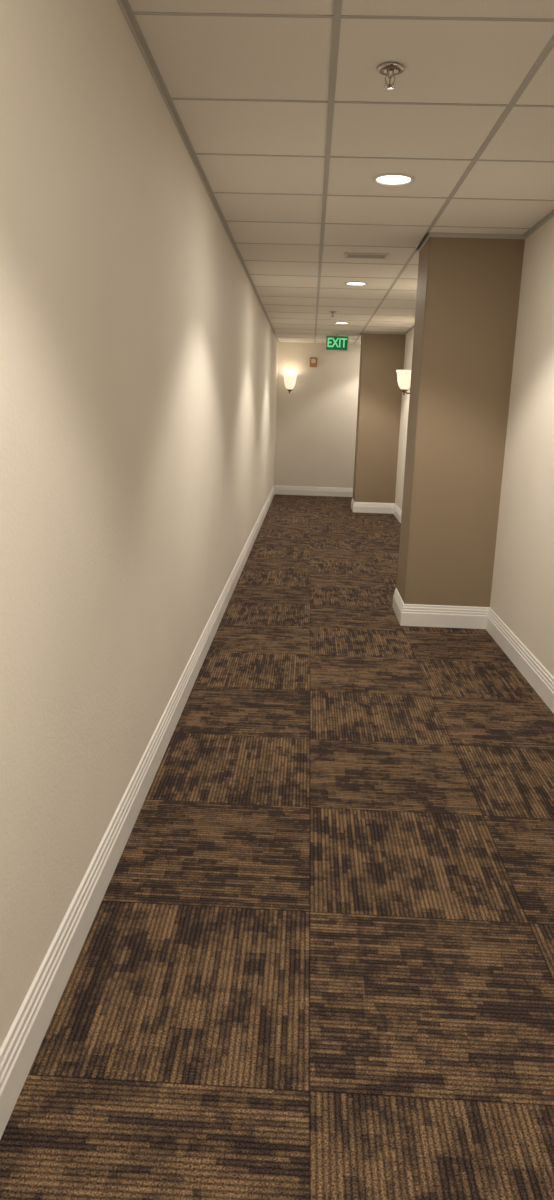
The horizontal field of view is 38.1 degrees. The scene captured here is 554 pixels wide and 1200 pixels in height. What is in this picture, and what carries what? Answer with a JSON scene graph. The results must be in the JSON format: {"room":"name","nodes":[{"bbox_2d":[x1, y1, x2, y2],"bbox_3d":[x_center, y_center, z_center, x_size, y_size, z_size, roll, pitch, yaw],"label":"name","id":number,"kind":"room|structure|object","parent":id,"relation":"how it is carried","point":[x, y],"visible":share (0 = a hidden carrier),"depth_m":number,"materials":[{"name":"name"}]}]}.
{"room":"hotel corridor","nodes":[
{"label":"hotel corridor","id":0,"kind":"room"},
{"bbox_2d":[0,0,277,1047],"bbox_3d":[-0.410,-1.036,4.986,0.120,2.418,16.540,2,13,2],"label":"wall","id":1,"kind":"structure","parent":0,"point":[139,351],"depth_m":2.06,"materials":[{"name":"beige paint"}]},
{"bbox_2d":[0,486,274,1138],"bbox_3d":[-0.377,0.072,5.246,0.017,0.146,16.540,2,13,2],"label":"baseboard","id":2,"kind":"structure","parent":1,"relation":"attached to","point":[19,1049],"depth_m":2.14,"materials":[{"name":"white wood"}]},
{"bbox_2d":[117,0,279,341],"bbox_3d":[-0.302,-2.200,4.707,0.020,0.026,16.540,2,13,2],"label":"trim","id":3,"kind":"structure","parent":1,"relation":"attached to","point":[124,5],"depth_m":2.96,"materials":[{"name":"metal"}]},
{"bbox_2d":[0,494,553,1199],"bbox_3d":[0.500,0.227,5.247,2.022,0.100,16.780,2,13,2],"label":"floor","id":4,"kind":"structure","parent":0,"point":[315,961],"depth_m":2.15,"materials":[{"name":"carpet"}]},
{"bbox_2d":[274,342,360,487],"bbox_3d":[0.876,-2.911,13.056,2.022,2.418,0.120,2,13,2],"label":"wall","id":5,"kind":"structure","parent":0,"point":[315,438],"depth_m":12.99,"materials":[{"name":"beige paint"}]},
{"bbox_2d":[283,375,296,393],"bbox_3d":[0.206,-3.437,12.776,0.224,0.288,0.237,2,13,2],"label":"wall sconce","id":6,"kind":"object","parent":5,"relation":"attached to","point":[289,380],"visible":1,"depth_m":12.70,"materials":[{"name":"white glass"}]},
{"bbox_2d":[309,357,316,366],"bbox_3d":[0.581,-3.790,12.770,0.120,0.150,0.060,2,13,2],"label":"fire alarm strobe","id":7,"kind":"object","parent":5,"relation":"attached to","point":[313,360],"visible":1,"depth_m":12.75,"materials":[{"name":"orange plastic"}]},
{"bbox_2d":[275,485,352,496],"bbox_3d":[0.837,-1.791,13.252,1.748,0.146,0.017,2,13,2],"label":"baseboard","id":8,"kind":"structure","parent":5,"relation":"attached to","point":[282,490],"depth_m":13.25,"materials":[{"name":"white wood"}]},
{"bbox_2d":[128,0,553,343],"bbox_3d":[0.580,-2.222,4.665,2.022,0.100,16.780,2,13,2],"label":"ceiling","id":9,"kind":"structure","parent":0,"point":[217,57],"depth_m":3.06,"materials":[{"name":"tile"}]},
{"bbox_2d":[325,333,348,350],"bbox_3d":[0.827,-3.558,11.054,0.310,0.231,0.060,2,13,2],"label":"exit sign","id":10,"kind":"object","parent":9,"relation":"hanging from","point":[333,343],"visible":1,"depth_m":11.03,"materials":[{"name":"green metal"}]},
{"bbox_2d":[334,322,349,323],"bbox_3d":[0.788,-3.368,9.742,0.196,0.012,0.196,2,13,2],"label":"recessed light","id":11,"kind":"object","parent":9,"relation":"in","point":[334,322],"visible":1,"depth_m":9.72,"materials":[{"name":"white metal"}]},
{"bbox_2d":[133,0,553,343],"bbox_3d":[0.578,-2.177,4.676,1.782,0.013,16.540,2,13,2],"label":"grid","id":12,"kind":"object","parent":9,"relation":"attached to","point":[337,8],"depth_m":2.98,"materials":[{"name":"white metal"}]},
{"bbox_2d":[344,281,367,285],"bbox_3d":[0.663,-2.654,6.718,0.196,0.012,0.196,2,13,2],"label":"recessed light","id":13,"kind":"object","parent":9,"relation":"in","point":[352,283],"visible":1,"depth_m":6.71,"materials":[{"name":"white metal"}]},
{"bbox_2d":[344,252,388,258],"bbox_3d":[0.613,-2.366,5.509,0.300,0.008,0.170,2,13,2],"label":"ceiling vent","id":14,"kind":"object","parent":9,"relation":"in","point":[347,254],"visible":1,"depth_m":5.50,"materials":[{"name":"white metal"}]},
{"bbox_2d":[376,62,404,88],"bbox_3d":[0.354,-1.636,2.509,0.088,0.054,0.088,2,13,2],"label":"sprinkler","id":15,"kind":"object","parent":9,"relation":"attached to","point":[390,69],"visible":1,"depth_m":2.50,"materials":[{"name":"silver metal"}]},
{"bbox_2d":[372,173,414,185],"bbox_3d":[0.537,-1.939,3.694,0.196,0.012,0.196,2,13,2],"label":"recessed light","id":16,"kind":"object","parent":9,"relation":"in","point":[385,179],"visible":1,"depth_m":3.69,"materials":[{"name":"white metal"}]},
{"bbox_2d":[353,333,405,502],"bbox_3d":[1.411,-2.458,11.223,0.562,2.418,0.530,2,13,2],"label":"wall column","id":17,"kind":"structure","parent":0,"point":[381,355],"depth_m":10.96,"materials":[{"name":"brown paint"}]},
{"bbox_2d":[397,237,524,606],"bbox_3d":[1.164,-1.053,5.274,0.562,2.418,0.486,2,13,2],"label":"wall column","id":18,"kind":"structure","parent":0,"point":[468,294],"depth_m":5.02,"materials":[{"name":"brown paint"}]},
{"bbox_2d":[395,217,553,676],"bbox_3d":[1.490,-0.960,4.925,0.120,2.418,16.540,2,13,2],"label":"wall","id":19,"kind":"structure","parent":0,"point":[522,591],"depth_m":4.48,"materials":[{"name":"beige paint"}]},
{"bbox_2d":[396,370,410,394],"bbox_3d":[1.523,-2.577,9.509,0.237,0.288,0.224,2,13,2],"label":"wall sconce","id":20,"kind":"object","parent":19,"relation":"attached to","point":[403,376],"visible":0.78,"depth_m":9.44,"materials":[{"name":"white glass"}]},
{"bbox_2d":[351,498,553,713],"bbox_3d":[1.105,0.131,5.199,0.578,0.146,16.540,2,13,2],"label":"baseboard","id":21,"kind":"structure","parent":19,"relation":"attached to","point":[533,671],"depth_m":5.28,"materials":[{"name":"white wood"}]},
{"bbox_2d":[361,209,553,335],"bbox_3d":[1.178,-2.141,4.659,0.581,0.026,16.540,2,13,2],"label":"trim","id":22,"kind":"structure","parent":19,"relation":"attached to","point":[549,215],"depth_m":4.75,"materials":[{"name":"metal"}]}
]}

